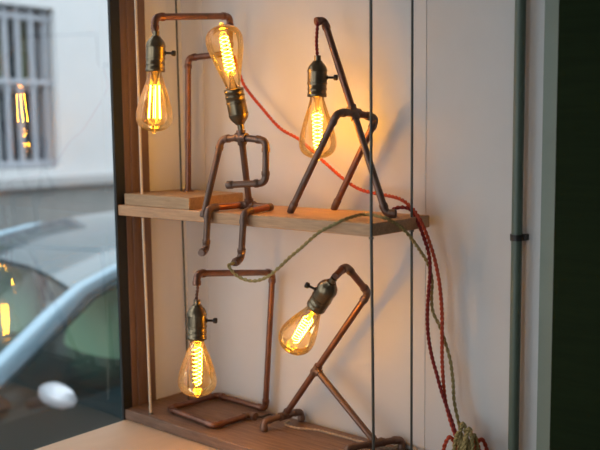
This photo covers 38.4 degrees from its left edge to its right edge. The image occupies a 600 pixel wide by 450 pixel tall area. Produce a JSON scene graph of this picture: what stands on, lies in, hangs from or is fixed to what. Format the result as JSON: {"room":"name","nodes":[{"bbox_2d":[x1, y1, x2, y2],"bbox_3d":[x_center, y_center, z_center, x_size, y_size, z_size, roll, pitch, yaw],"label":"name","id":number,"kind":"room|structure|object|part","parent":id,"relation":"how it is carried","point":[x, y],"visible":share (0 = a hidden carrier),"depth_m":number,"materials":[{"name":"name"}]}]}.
{"room":"lamp shop","nodes":[
{"label":"lamp shop","id":0,"kind":"room"},
{"bbox_2d":[144,0,189,398],"bbox_3d":[-1.270,0.114,0.774,0.050,2.900,3.085,5,8,40],"label":"wall","id":1,"kind":"structure","parent":0,"point":[164,161],"depth_m":1.89,"materials":[{"name":"white paint"}]},
{"bbox_2d":[107,0,155,420],"bbox_3d":[-1.195,-0.278,0.791,0.019,1.725,2.679,5,8,40],"label":"window frame","id":2,"kind":"structure","parent":1,"relation":"in","point":[121,13],"depth_m":1.80,"materials":[{"name":"brown wood"}]},
{"bbox_2d":[180,0,544,449],"bbox_3d":[0.780,0.052,1.135,2.712,2.900,0.120,5,8,40],"label":"wall","id":3,"kind":"structure","parent":0,"point":[463,53],"depth_m":1.57,"materials":[{"name":"white paint"}]},
{"bbox_2d":[241,75,298,140],"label":"cord","id":4,"kind":"object","parent":3,"relation":"on","point":[242,81],"depth_m":1.69,"materials":[{"name":"red fabric"}]},
{"bbox_2d":[383,193,447,404],"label":"cord","id":5,"kind":"object","parent":3,"relation":"on","point":[417,215],"depth_m":1.48,"materials":[{"name":"red fabric"}]},
{"bbox_3d":[0.075,0.027,1.593,0.533,0.706,0.038,5,8,41],"label":"cord","id":6,"kind":"part","parent":5,"relation":"part of","materials":[{"name":"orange fabric"}]},
{"bbox_2d":[508,0,528,449],"bbox_3d":[0.353,0.028,1.397,0.026,2.898,0.027,5,8,40],"label":"pipe","id":7,"kind":"object","parent":3,"relation":"attached to","point":[516,236],"visible":1,"depth_m":1.39,"materials":[{"name":"grey paint"}]},
{"bbox_2d":[536,0,558,449],"bbox_3d":[0.405,0.030,1.369,0.045,2.900,0.009,5,8,40],"label":"trim","id":8,"kind":"structure","parent":3,"relation":"attached to","point":[551,6],"depth_m":1.37,"materials":[{"name":"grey paint"}]},
{"bbox_2d":[549,0,599,449],"bbox_3d":[0.705,0.056,1.102,0.784,2.900,0.032,5,8,40],"label":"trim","id":9,"kind":"structure","parent":3,"relation":"attached to","point":[575,356],"depth_m":1.31,"materials":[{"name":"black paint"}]},
{"label":"outside","id":10,"kind":"structure","parent":0,"visible":0},
{"bbox_3d":[-2.451,0.965,8.940,11.638,0.220,24.000,5,8,40],"label":"road","id":11,"kind":"object","parent":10,"visible":0},
{"bbox_2d":[0,0,114,307],"bbox_3d":[-2.463,-2.269,8.566,0.500,6.530,22.000,5,8,40],"label":"building","id":12,"kind":"structure","parent":11,"relation":"on","point":[56,151],"depth_m":8.55,"materials":[{"name":"white paint"}]},
{"bbox_3d":[-3.157,-1.932,7.696,0.060,0.050,2.100,5,8,40],"label":"bar rail","id":13,"kind":"part","parent":12,"relation":"part of","materials":[{"name":"grey metal"}]},
{"bbox_3d":[-3.150,-1.318,7.763,0.060,0.050,2.100,5,8,40],"label":"bar rail","id":14,"kind":"part","parent":12,"relation":"part of","materials":[{"name":"grey metal"}]},
{"bbox_3d":[-3.141,-0.537,7.848,0.060,0.050,2.100,5,8,40],"label":"bar rail","id":15,"kind":"part","parent":12,"relation":"part of","materials":[{"name":"grey"}]},
{"bbox_2d":[0,211,121,449],"bbox_3d":[-1.256,0.723,4.218,2.149,1.498,4.260,5,8,40],"label":"parked car","id":16,"kind":"object","parent":11,"relation":"on","point":[60,380],"visible":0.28,"depth_m":3.72,"materials":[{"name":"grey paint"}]},
{"bbox_3d":[-1.500,0.548,4.471,0.480,0.780,0.221,5,8,40],"label":"seat","id":17,"kind":"part","parent":16,"relation":"part of","materials":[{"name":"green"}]},
{"bbox_2d":[25,381,76,408],"bbox_3d":[-0.919,0.638,3.155,0.281,0.132,0.077,5,8,40],"label":"mirror","id":18,"kind":"object","parent":16,"relation":"attached to","point":[53,394],"depth_m":3.10,"materials":[{"name":"white plastic"}]},
{"bbox_3d":[-0.950,0.592,4.008,0.480,0.780,0.221,5,8,40],"label":"seat","id":19,"kind":"part","parent":16,"relation":"part of","materials":[{"name":"green"}]},
{"bbox_3d":[-0.321,-1.275,-0.186,3.062,0.050,3.305,5,8,40],"label":"ceiling","id":20,"kind":"structure","parent":0,"visible":0},
{"bbox_2d":[118,0,428,449],"bbox_3d":[-0.060,-0.503,1.572,0.696,1.870,0.186,5,8,40],"label":"shelf","id":21,"kind":"object","parent":20,"relation":"hanging from","point":[247,434],"visible":0.82,"depth_m":1.64,"materials":[{"name":"brown wood"}]},
{"bbox_3d":[-0.326,-0.525,1.704,0.006,1.850,0.022,-5,8,-34],"label":"rod","id":22,"kind":"part","parent":21,"relation":"part of","materials":[{"name":"beige"}]},
{"bbox_2d":[124,53,210,209],"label":"lamp","id":23,"kind":"object","parent":21,"relation":"on","point":[187,198],"depth_m":1.76,"materials":[{"name":"brown wood"}]},
{"bbox_3d":[-0.266,-0.225,1.567,0.067,0.116,0.067,5,8,40],"label":"bulb","id":24,"kind":"part","parent":23,"relation":"part of","materials":[{"name":"orange glass"}]},
{"bbox_3d":[-0.258,-0.534,1.782,0.017,1.850,0.004,5,8,40],"label":"rod","id":25,"kind":"part","parent":21,"relation":"part of","materials":[{"name":"grey metal"}]},
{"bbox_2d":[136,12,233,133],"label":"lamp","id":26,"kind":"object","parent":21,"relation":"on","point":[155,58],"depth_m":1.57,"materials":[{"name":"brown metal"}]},
{"bbox_3d":[-0.262,-0.263,1.559,0.017,0.032,0.017,5,8,40],"label":"stem","id":27,"kind":"part","parent":26,"relation":"part of","materials":[{"name":"glass"}]},
{"bbox_2d":[145,31,175,71],"bbox_3d":[-0.254,-0.312,1.552,0.050,0.074,0.045,5,8,40],"label":"socket","id":28,"kind":"object","parent":26,"relation":"attached to","point":[155,58],"depth_m":1.54,"materials":[{"name":"black metal"}]},
{"bbox_2d":[167,269,275,428],"bbox_3d":[-0.187,0.233,1.697,0.276,0.339,0.295,5,8,40],"label":"lamp","id":29,"kind":"object","parent":21,"relation":"on","point":[197,319],"visible":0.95,"depth_m":1.66,"materials":[{"name":"orange metal"}]},
{"bbox_3d":[-0.186,0.256,1.552,0.070,0.113,0.070,5,8,40],"label":"bulb","id":30,"kind":"part","parent":29,"relation":"part of","materials":[{"name":"orange glass"}]},
{"bbox_2d":[187,299,217,341],"bbox_3d":[-0.177,0.169,1.540,0.048,0.073,0.044,5,8,40],"label":"socket","id":31,"kind":"object","parent":29,"relation":"attached to","point":[197,319],"depth_m":1.53,"materials":[{"name":"black metal"}]},
{"bbox_3d":[-0.063,0.391,1.760,0.049,0.008,0.027,0,6,3],"label":"cord","id":32,"kind":"part","parent":29,"relation":"part of","materials":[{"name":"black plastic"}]},
{"bbox_2d":[210,191,242,204],"label":"lamp base","id":33,"kind":"object","parent":21,"relation":"on","point":[220,197],"depth_m":1.74,"materials":[{"name":"brown wood"}]},
{"bbox_2d":[198,22,463,438],"bbox_3d":[0.035,0.005,1.499,0.491,0.720,0.153,3,7,28],"label":"lamp","id":34,"kind":"object","parent":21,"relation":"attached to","point":[236,104],"visible":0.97,"depth_m":1.54,"materials":[{"name":"orange metal"}]},
{"bbox_3d":[-0.134,-0.298,1.532,0.067,0.122,0.068,5,8,40],"label":"bulb","id":35,"kind":"part","parent":34,"relation":"part of","materials":[{"name":"orange glass"}]},
{"bbox_2d":[215,30,237,72],"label":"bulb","id":36,"kind":"object","parent":34,"relation":"attached to","point":[229,33],"depth_m":1.71,"materials":[{"name":"yellow glass"}]},
{"bbox_3d":[-0.120,-0.260,1.547,0.017,0.034,0.018,0,6,9],"label":"stem","id":37,"kind":"part","parent":34,"relation":"part of","materials":[{"name":"glass"}]},
{"bbox_2d":[224,87,248,129],"bbox_3d":[-0.115,-0.211,1.555,0.039,0.078,0.045,5,8,40],"label":"socket","id":38,"kind":"object","parent":34,"relation":"attached to","point":[236,104],"depth_m":1.54,"materials":[{"name":"gold metal"}]},
{"bbox_3d":[0.073,0.172,1.474,0.415,0.393,0.100,0,6,8],"label":"cord","id":39,"kind":"part","parent":34,"relation":"part of","materials":[{"name":"green fabric"}]},
{"bbox_2d":[260,264,417,449],"bbox_3d":[0.049,0.236,1.566,0.333,0.357,0.207,5,8,40],"label":"lamp","id":40,"kind":"object","parent":21,"relation":"on","point":[322,296],"visible":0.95,"depth_m":1.56,"materials":[{"name":"orange metal"}]},
{"bbox_3d":[0.006,0.179,1.516,0.095,0.104,0.066,5,8,40],"label":"bulb","id":41,"kind":"part","parent":40,"relation":"part of","materials":[{"name":"orange glass"}]},
{"bbox_2d":[304,276,337,314],"bbox_3d":[0.038,0.119,1.463,0.064,0.071,0.046,5,8,40],"label":"socket","id":42,"kind":"object","parent":40,"relation":"attached to","point":[322,296],"depth_m":1.45,"materials":[{"name":"black metal"}]},
{"bbox_3d":[0.102,0.402,1.636,0.312,0.010,0.036,4,7,34],"label":"cord","id":43,"kind":"part","parent":40,"relation":"part of","materials":[{"name":"beige fabric"}]},
{"bbox_3d":[0.110,-0.488,1.317,0.005,1.850,0.011,5,8,40],"label":"rod","id":44,"kind":"part","parent":21,"relation":"part of","materials":[{"name":"grey metal"}]},
{"bbox_2d":[287,17,457,449],"bbox_3d":[0.129,0.011,1.502,0.319,0.751,0.106,5,8,40],"label":"lamp","id":45,"kind":"object","parent":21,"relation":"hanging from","point":[317,77],"visible":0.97,"depth_m":1.51,"materials":[{"name":"orange metal"}]},
{"bbox_3d":[0.035,-0.331,1.525,0.010,0.072,0.020,5,8,40],"label":"hanging cord","id":46,"kind":"part","parent":45,"relation":"part of","materials":[{"name":"red fabric"}]},
{"bbox_3d":[0.032,-0.174,1.538,0.068,0.119,0.068,5,8,40],"label":"bulb","id":47,"kind":"part","parent":45,"relation":"part of","materials":[{"name":"orange glass"}]},
{"bbox_2d":[307,55,337,96],"bbox_3d":[0.038,-0.264,1.527,0.049,0.074,0.045,5,8,40],"label":"socket","id":48,"kind":"object","parent":45,"relation":"attached to","point":[317,77],"depth_m":1.51,"materials":[{"name":"black metal"}]},
{"bbox_3d":[0.214,0.178,1.479,0.134,0.421,0.045,2,7,23],"label":"cord","id":49,"kind":"part","parent":45,"relation":"part of","materials":[{"name":"red fabric"}]},
{"bbox_3d":[0.185,-0.499,1.409,0.005,1.850,0.004,5,8,40],"label":"rod","id":50,"kind":"part","parent":21,"relation":"part of","materials":[{"name":"grey metal"}]}
]}

